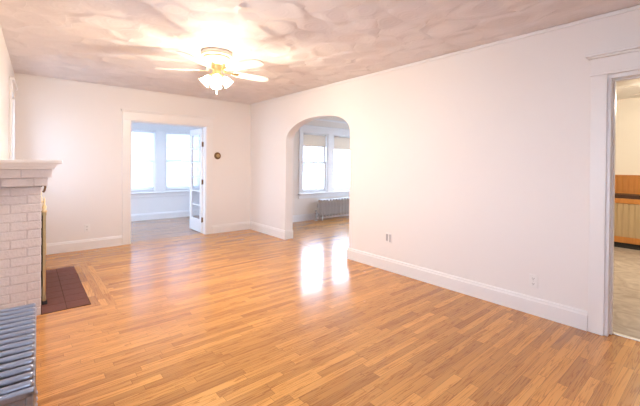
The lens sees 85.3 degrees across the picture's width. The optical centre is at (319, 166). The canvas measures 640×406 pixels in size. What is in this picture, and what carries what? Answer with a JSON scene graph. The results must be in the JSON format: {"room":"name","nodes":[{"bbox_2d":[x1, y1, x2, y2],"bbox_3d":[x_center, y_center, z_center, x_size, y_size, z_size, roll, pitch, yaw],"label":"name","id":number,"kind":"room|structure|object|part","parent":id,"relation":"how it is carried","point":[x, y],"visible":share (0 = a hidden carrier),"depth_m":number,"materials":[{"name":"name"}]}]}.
{"room":"living room","nodes":[
{"label":"living room","id":0,"kind":"room"},
{"bbox_2d":[0,26,13,158],"bbox_3d":[-1.709,0.037,1.547,0.151,2.593,8.450,0,1,-39],"label":"wall","id":1,"kind":"structure","parent":0,"point":[6,69],"depth_m":3.53,"materials":[{"name":"white paint"}]},
{"bbox_2d":[9,77,17,158],"bbox_3d":[-3.882,-0.291,4.305,0.205,1.520,0.770,0,1,-39],"label":"window","id":2,"kind":"structure","parent":1,"relation":"in","point":[12,83],"depth_m":4.08,"materials":[{"name":"white paint"}]},
{"bbox_2d":[14,73,250,243],"bbox_3d":[-2.926,-0.006,6.078,4.072,2.593,0.150,0,1,-40],"label":"wall","id":3,"kind":"structure","parent":0,"point":[80,125],"depth_m":5.46,"materials":[{"name":"white paint"}]},
{"bbox_2d":[46,235,121,254],"bbox_3d":[-3.759,1.210,5.280,1.316,0.158,0.022,0,1,-40],"label":"baseboard","id":4,"kind":"structure","parent":3,"relation":"attached to","point":[78,245],"depth_m":5.35,"materials":[{"name":"white paint"}]},
{"bbox_2d":[84,224,89,231],"bbox_3d":[-3.623,0.955,5.399,0.074,0.118,0.010,0,1,-40],"label":"wall outlet","id":5,"kind":"object","parent":3,"relation":"attached to","point":[86,226],"visible":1,"depth_m":5.40,"materials":[{"name":"white plastic"}]},
{"bbox_2d":[18,73,250,104],"bbox_3d":[-2.834,-1.290,6.030,3.645,0.021,0.012,0,1,-40],"label":"trim","id":6,"kind":"structure","parent":3,"relation":"attached to","point":[18,73],"depth_m":5.69,"materials":[{"name":"white paint"}]},
{"bbox_2d":[121,108,214,244],"bbox_3d":[-2.697,0.173,6.238,1.589,2.238,0.211,0,1,-40],"label":"door frame","id":7,"kind":"structure","parent":3,"relation":"attached to","point":[128,114],"depth_m":6.07,"materials":[{"name":"white paint"}]},
{"bbox_2d":[189,128,203,232],"bbox_3d":[-2.467,0.265,6.932,0.047,2.023,0.662,0,1,-40],"label":"door","id":8,"kind":"structure","parent":3,"relation":"in","point":[196,224],"depth_m":6.88,"materials":[{"name":"white paint"}]},
{"bbox_2d":[214,152,220,158],"bbox_3d":[-1.985,-0.210,6.745,0.136,0.136,0.041,0,1,-40],"label":"thermostat","id":9,"kind":"object","parent":3,"relation":"attached to","point":[217,155],"visible":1,"depth_m":6.73,"materials":[{"name":"gold metal"}]},
{"bbox_2d":[212,221,249,233],"bbox_3d":[-1.772,1.216,6.957,0.806,0.158,0.022,0,1,-40],"label":"baseboard","id":10,"kind":"structure","parent":3,"relation":"attached to","point":[229,227],"depth_m":6.93,"materials":[{"name":"white paint"}]},
{"bbox_2d":[131,130,199,214],"bbox_3d":[-4.232,0.014,8.188,3.900,2.500,0.130,0,1,-40],"label":"wall","id":11,"kind":"structure","parent":0,"point":[168,203],"depth_m":8.45,"materials":[{"name":"white paint"}]},
{"bbox_2d":[131,209,198,220],"bbox_3d":[-4.194,1.186,8.138,3.600,0.158,0.022,0,1,-40],"label":"baseboard","id":12,"kind":"structure","parent":11,"relation":"attached to","point":[172,214],"depth_m":8.43,"materials":[{"name":"white paint"}]},
{"bbox_2d":[131,122,199,197],"bbox_3d":[-3.889,-0.150,8.429,2.205,1.760,0.190,0,1,-40],"label":"window","id":13,"kind":"structure","parent":11,"relation":"in","point":[160,131],"depth_m":8.40,"materials":[{"name":"white paint"}]},
{"bbox_2d":[131,130,153,190],"bbox_3d":[-4.298,-0.140,8.077,0.811,1.408,0.040,0,1,-40],"label":"window blind","id":14,"kind":"object","parent":13,"relation":"attached to","point":[138,158],"visible":0.66,"depth_m":8.18,"materials":[{"name":"white"}]},
{"bbox_3d":[-4.330,0.217,8.113,0.815,0.733,0.034,0,1,-40],"label":"sash","id":15,"kind":"part","parent":13,"relation":"part of","materials":[{"name":"white glass"}]},
{"bbox_3d":[-4.322,-0.131,8.106,0.855,1.470,0.125,0,1,-40],"label":"frame","id":16,"kind":"part","parent":13,"relation":"part of","materials":[{"name":"white paint"}]},
{"bbox_3d":[-3.870,0.621,8.404,2.205,0.030,0.110,0,1,-40],"label":"sill","id":17,"kind":"part","parent":13,"relation":"part of","materials":[{"name":"white paint"}]},
{"bbox_3d":[-3.503,0.220,8.812,0.810,0.733,0.034,0,1,-40],"label":"sash","id":18,"kind":"part","parent":13,"relation":"part of","materials":[{"name":"white glass"}]},
{"bbox_2d":[166,132,198,189],"bbox_3d":[-3.471,-0.137,8.775,0.806,1.408,0.040,0,1,-40],"label":"window blind","id":19,"kind":"object","parent":13,"relation":"attached to","point":[186,162],"visible":0.94,"depth_m":8.73,"materials":[{"name":"white"}]},
{"bbox_3d":[-3.495,-0.129,8.804,0.850,1.470,0.125,0,1,-40],"label":"frame","id":20,"kind":"part","parent":13,"relation":"part of","materials":[{"name":"white paint"}]},
{"bbox_2d":[0,0,639,103],"bbox_3d":[1.583,-1.280,3.942,8.900,0.133,9.210,0,1,-40],"label":"ceiling","id":21,"kind":"structure","parent":0,"point":[302,45],"depth_m":3.35,"materials":[{"name":"paint"}]},
{"bbox_2d":[155,48,268,94],"bbox_3d":[-1.108,-1.033,3.895,1.211,0.472,1.263,0,1,-40],"label":"ceiling fan","id":22,"kind":"object","parent":21,"relation":"hanging from","point":[216,58],"visible":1,"depth_m":3.77,"materials":[{"name":"white metal"}]},
{"bbox_3d":[-1.576,-1.071,3.823,0.460,0.008,0.140,0,12,-5],"label":"blade","id":23,"kind":"part","parent":22,"relation":"part of","materials":[{"name":"white"}]},
{"bbox_3d":[-1.247,-1.066,3.440,0.140,0.008,0.460,13,3,13],"label":"blade","id":24,"kind":"part","parent":22,"relation":"part of","materials":[{"name":"white"}]},
{"bbox_2d":[204,74,212,81],"bbox_3d":[-1.226,-0.980,3.833,0.090,0.098,0.064,0,1,-40],"label":"bulb","id":25,"kind":"object","parent":22,"relation":"attached to","point":[206,79],"depth_m":3.82,"materials":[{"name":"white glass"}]},
{"bbox_2d":[214,73,218,80],"bbox_3d":[-1.123,-0.978,3.781,0.064,0.098,0.090,0,1,-40],"label":"bulb","id":26,"kind":"object","parent":22,"relation":"attached to","point":[216,75],"depth_m":3.77,"materials":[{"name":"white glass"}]},
{"bbox_2d":[221,75,228,83],"bbox_3d":[-1.071,-0.979,3.885,0.090,0.098,0.064,0,1,-40],"label":"bulb","id":27,"kind":"object","parent":22,"relation":"attached to","point":[225,80],"depth_m":3.87,"materials":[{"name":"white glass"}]},
{"bbox_3d":[-0.780,-1.063,3.635,0.460,0.008,0.140,1,-12,31],"label":"blade","id":28,"kind":"part","parent":22,"relation":"part of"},
{"bbox_3d":[-0.822,-1.067,4.138,0.460,0.008,0.140,0,-11,-41],"label":"blade","id":29,"kind":"part","parent":22,"relation":"part of","materials":[{"name":"white"}]},
{"bbox_2d":[293,117,349,214],"bbox_3d":[0.257,0.003,8.935,4.478,2.593,0.150,0,1,-40],"label":"wall","id":30,"kind":"structure","parent":0,"point":[307,205],"depth_m":8.30,"materials":[{"name":"beige paint"}]},
{"bbox_2d":[293,213,348,221],"bbox_3d":[0.244,1.221,8.829,4.328,0.158,0.022,0,1,-40],"label":"baseboard","id":31,"kind":"structure","parent":30,"relation":"attached to","point":[303,217],"depth_m":8.36,"materials":[{"name":"white paint"}]},
{"bbox_2d":[298,125,349,198],"bbox_3d":[0.241,-0.115,8.871,2.054,1.760,0.205,0,1,-40],"label":"window","id":32,"kind":"structure","parent":30,"relation":"in","point":[328,190],"depth_m":8.78,"materials":[{"name":"white paint"}]},
{"bbox_3d":[-0.161,0.252,8.578,0.754,0.733,0.034,0,1,-40],"label":"sash","id":33,"kind":"part","parent":32,"relation":"part of","materials":[{"name":"white glass"}]},
{"bbox_2d":[303,133,326,146],"bbox_3d":[-0.126,-0.649,8.541,0.746,0.319,0.040,0,1,-40],"label":"roller shade","id":34,"kind":"object","parent":32,"relation":"attached to","point":[309,139],"visible":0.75,"depth_m":8.55,"materials":[{"name":"beige fabric"}]},
{"bbox_3d":[-0.158,-0.097,8.576,0.794,1.470,0.140,0,1,-40],"label":"frame","id":35,"kind":"part","parent":32,"relation":"part of","materials":[{"name":"white paint"}]},
{"bbox_3d":[0.265,0.655,8.840,2.054,0.030,0.110,0,1,-40],"label":"sill","id":36,"kind":"part","parent":32,"relation":"part of","materials":[{"name":"white paint"}]},
{"bbox_3d":[-0.177,-0.446,8.601,0.754,0.733,0.034,0,1,-40],"label":"sash","id":37,"kind":"part","parent":32,"relation":"part of","materials":[{"name":"white paint"}]},
{"bbox_2d":[334,135,349,149],"bbox_3d":[0.632,-0.624,9.181,0.742,0.364,0.040,0,1,-40],"label":"roller shade","id":38,"kind":"object","parent":32,"relation":"attached to","point":[340,142],"visible":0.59,"depth_m":9.15,"materials":[{"name":"beige fabric"}]},
{"bbox_3d":[0.597,0.254,9.218,0.750,0.733,0.034,0,1,-40],"label":"sash","id":39,"kind":"part","parent":32,"relation":"part of","materials":[{"name":"white glass"}]},
{"bbox_3d":[0.600,-0.094,9.217,0.790,1.470,0.140,0,1,-40],"label":"frame","id":40,"kind":"part","parent":32,"relation":"part of","materials":[{"name":"white paint"}]},
{"bbox_2d":[315,119,347,123],"bbox_3d":[0.265,-1.162,8.813,4.328,0.045,0.020,0,1,-40],"label":"rail","id":41,"kind":"object","parent":30,"relation":"attached to","point":[315,119],"visible":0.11,"depth_m":8.82,"materials":[{"name":"white paint"}]},
{"bbox_2d":[36,215,639,405],"bbox_3d":[0.809,1.383,4.926,8.800,0.100,11.650,0,1,-40],"label":"floor","id":42,"kind":"structure","parent":0,"point":[248,317],"depth_m":2.75,"materials":[{"name":"brown wood"}]},
{"bbox_2d":[0,303,37,405],"bbox_3d":[-1.347,1.037,1.453,0.256,0.602,0.936,0,1,-39],"label":"radiator","id":43,"kind":"object","parent":42,"relation":"on","point":[18,323],"visible":1,"depth_m":1.38,"materials":[{"name":"silver metal"}]},
{"bbox_3d":[-1.074,0.997,1.119,0.234,0.490,0.016,0,1,-39],"label":"plate","id":44,"kind":"part","parent":43,"relation":"part of","materials":[{"name":"silver metal"}]},
{"bbox_2d":[0,159,90,315],"bbox_3d":[-2.961,0.619,3.687,0.708,1.376,1.840,0,1,-40],"label":"fireplace","id":45,"kind":"object","parent":42,"relation":"on","point":[21,181],"visible":0.98,"depth_m":3.00,"materials":[{"name":"grey brick"}]},
{"bbox_2d":[0,159,62,168],"bbox_3d":[-3.042,-0.029,3.609,0.478,0.080,1.840,0,1,-40],"label":"mantel shelf","id":46,"kind":"object","parent":45,"relation":"attached to","point":[4,163],"depth_m":2.93,"materials":[{"name":"white paint"}]},
{"bbox_2d":[41,192,46,304],"bbox_3d":[-2.951,0.788,3.698,0.055,1.025,1.096,0,1,-40],"label":"fireplace screen","id":47,"kind":"object","parent":45,"relation":"on","point":[43,212],"visible":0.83,"depth_m":3.29,"materials":[{"name":"gold metal"}]},
{"bbox_2d":[41,213,42,280],"bbox_3d":[-2.955,0.853,3.696,0.008,0.785,1.024,0,1,-40],"label":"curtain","id":48,"kind":"object","parent":47,"relation":"hanging from","point":[41,213],"depth_m":3.59,"materials":[{"name":"fabric"}]},
{"bbox_2d":[286,238,346,257],"bbox_3d":[-0.044,1.319,5.691,0.171,0.002,1.574,0,1,-40],"label":"floor strip","id":49,"kind":"object","parent":42,"relation":"on","point":[325,249],"visible":0.79,"depth_m":5.66,"materials":[{"name":"brown wood"}]},
{"bbox_2d":[315,197,348,220],"bbox_3d":[0.384,1.044,8.717,1.319,0.516,0.168,0,1,-40],"label":"radiator","id":50,"kind":"object","parent":42,"relation":"on","point":[330,206],"visible":0.89,"depth_m":8.60,"materials":[{"name":"silver metal"}]},
{"bbox_2d":[614,193,639,249],"bbox_3d":[6.037,0.933,4.949,0.385,0.895,3.350,0,1,-40],"label":"cabinet","id":51,"kind":"object","parent":42,"relation":"on","point":[627,206],"depth_m":5.77,"materials":[{"name":"beige wood"}]},
{"bbox_3d":[5.902,1.240,4.839,0.032,0.100,3.350,0,1,-40],"label":"rail","id":52,"kind":"part","parent":51,"relation":"part of","materials":[{"name":"brown wood"}]},
{"bbox_3d":[5.907,0.590,4.833,0.035,0.080,3.350,0,1,-40],"label":"rail","id":53,"kind":"part","parent":51,"relation":"part of","materials":[{"name":"brown wood"}]},
{"bbox_2d":[615,193,639,199],"bbox_3d":[6.050,0.518,4.954,0.360,0.065,3.350,0,1,-40],"label":"countertop","id":54,"kind":"structure","parent":51,"relation":"on","point":[617,195],"depth_m":5.81,"materials":[{"name":"brown wood"}]},
{"bbox_2d":[250,9,639,310],"bbox_3d":[1.312,0.047,4.090,0.161,2.593,8.356,0,1,-40],"label":"wall","id":55,"kind":"structure","parent":0,"point":[475,163],"depth_m":3.62,"materials":[{"name":"white paint"}]},
{"bbox_2d":[250,221,285,239],"bbox_3d":[-1.043,1.224,6.732,0.022,0.158,1.308,0,1,-40],"label":"baseboard","id":56,"kind":"structure","parent":55,"relation":"attached to","point":[272,231],"depth_m":6.65,"materials":[{"name":"white paint"}]},
{"bbox_2d":[286,230,292,238],"bbox_3d":[-0.558,1.232,6.300,0.161,0.158,0.022,0,1,-40],"label":"baseboard","id":57,"kind":"structure","parent":55,"relation":"attached to","point":[289,233],"depth_m":6.29,"materials":[{"name":"white paint"}]},
{"bbox_2d":[386,232,391,242],"bbox_3d":[0.881,0.917,4.462,0.012,0.128,0.092,0,1,-40],"label":"wall jack plate","id":58,"kind":"object","parent":55,"relation":"attached to","point":[388,235],"visible":1,"depth_m":4.46,"materials":[{"name":"white plastic"}]},
{"bbox_2d":[250,5,639,105],"bbox_3d":[1.207,-1.234,4.082,0.016,0.031,8.206,0,1,-40],"label":"trim","id":59,"kind":"structure","parent":55,"relation":"attached to","point":[637,7],"depth_m":3.50,"materials":[{"name":"white paint"}]},
{"bbox_2d":[347,247,587,330],"bbox_3d":[1.305,1.265,3.952,0.022,0.158,2.822,0,1,-40],"label":"baseboard","id":60,"kind":"structure","parent":55,"relation":"attached to","point":[563,314],"depth_m":3.52,"materials":[{"name":"white paint"}]},
{"bbox_2d":[529,274,537,287],"bbox_3d":[1.958,1.050,3.188,0.010,0.118,0.074,0,1,-40],"label":"wall outlet","id":61,"kind":"object","parent":55,"relation":"attached to","point":[533,279],"visible":1,"depth_m":3.18,"materials":[{"name":"white plastic"}]},
{"bbox_2d":[585,45,639,341],"bbox_3d":[2.615,0.228,2.503,0.225,2.276,1.127,0,1,-40],"label":"door frame","id":62,"kind":"structure","parent":55,"relation":"attached to","point":[626,59],"depth_m":2.80,"materials":[{"name":"white paint"}]},
{"bbox_2d":[615,97,639,174],"bbox_3d":[6.239,0.080,5.205,0.150,2.600,5.100,0,1,-40],"label":"wall","id":63,"kind":"structure","parent":0,"point":[627,148],"depth_m":6.09,"materials":[{"name":"beige paint"}]},
{"bbox_2d":[615,175,639,193],"bbox_3d":[6.160,0.770,5.148,0.040,1.220,4.800,0,1,-40],"label":"backsplash","id":64,"kind":"structure","parent":63,"relation":"attached to","point":[626,184],"depth_m":6.07,"materials":[{"name":"brown wood"}]},
{"label":"outside","id":65,"kind":"structure","parent":0,"visible":0},
{"bbox_2d":[182,174,349,188],"bbox_3d":[-2.061,2.365,17.929,100.000,0.300,110.000,0,1,-40],"label":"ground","id":66,"kind":"structure","parent":65,"point":[340,180],"depth_m":47.91,"materials":[{"name":"white"}]},
{"bbox_2d":[303,146,322,187],"bbox_3d":[-5.798,-1.348,36.317,11.800,6.800,9.800,0,1,-40],"label":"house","id":67,"kind":"structure","parent":66,"relation":"on","point":[305,148],"depth_m":34.75,"materials":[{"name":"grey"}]},
{"bbox_3d":[-1.641,-0.193,33.869,0.840,1.360,0.030,0,1,-40],"label":"pane","id":68,"kind":"part","parent":67,"relation":"part of","materials":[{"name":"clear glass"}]},
{"bbox_3d":[0.193,-0.187,35.418,0.840,1.360,0.030,0,1,-40],"label":"pane","id":69,"kind":"part","parent":67,"relation":"part of","materials":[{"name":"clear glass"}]}
]}

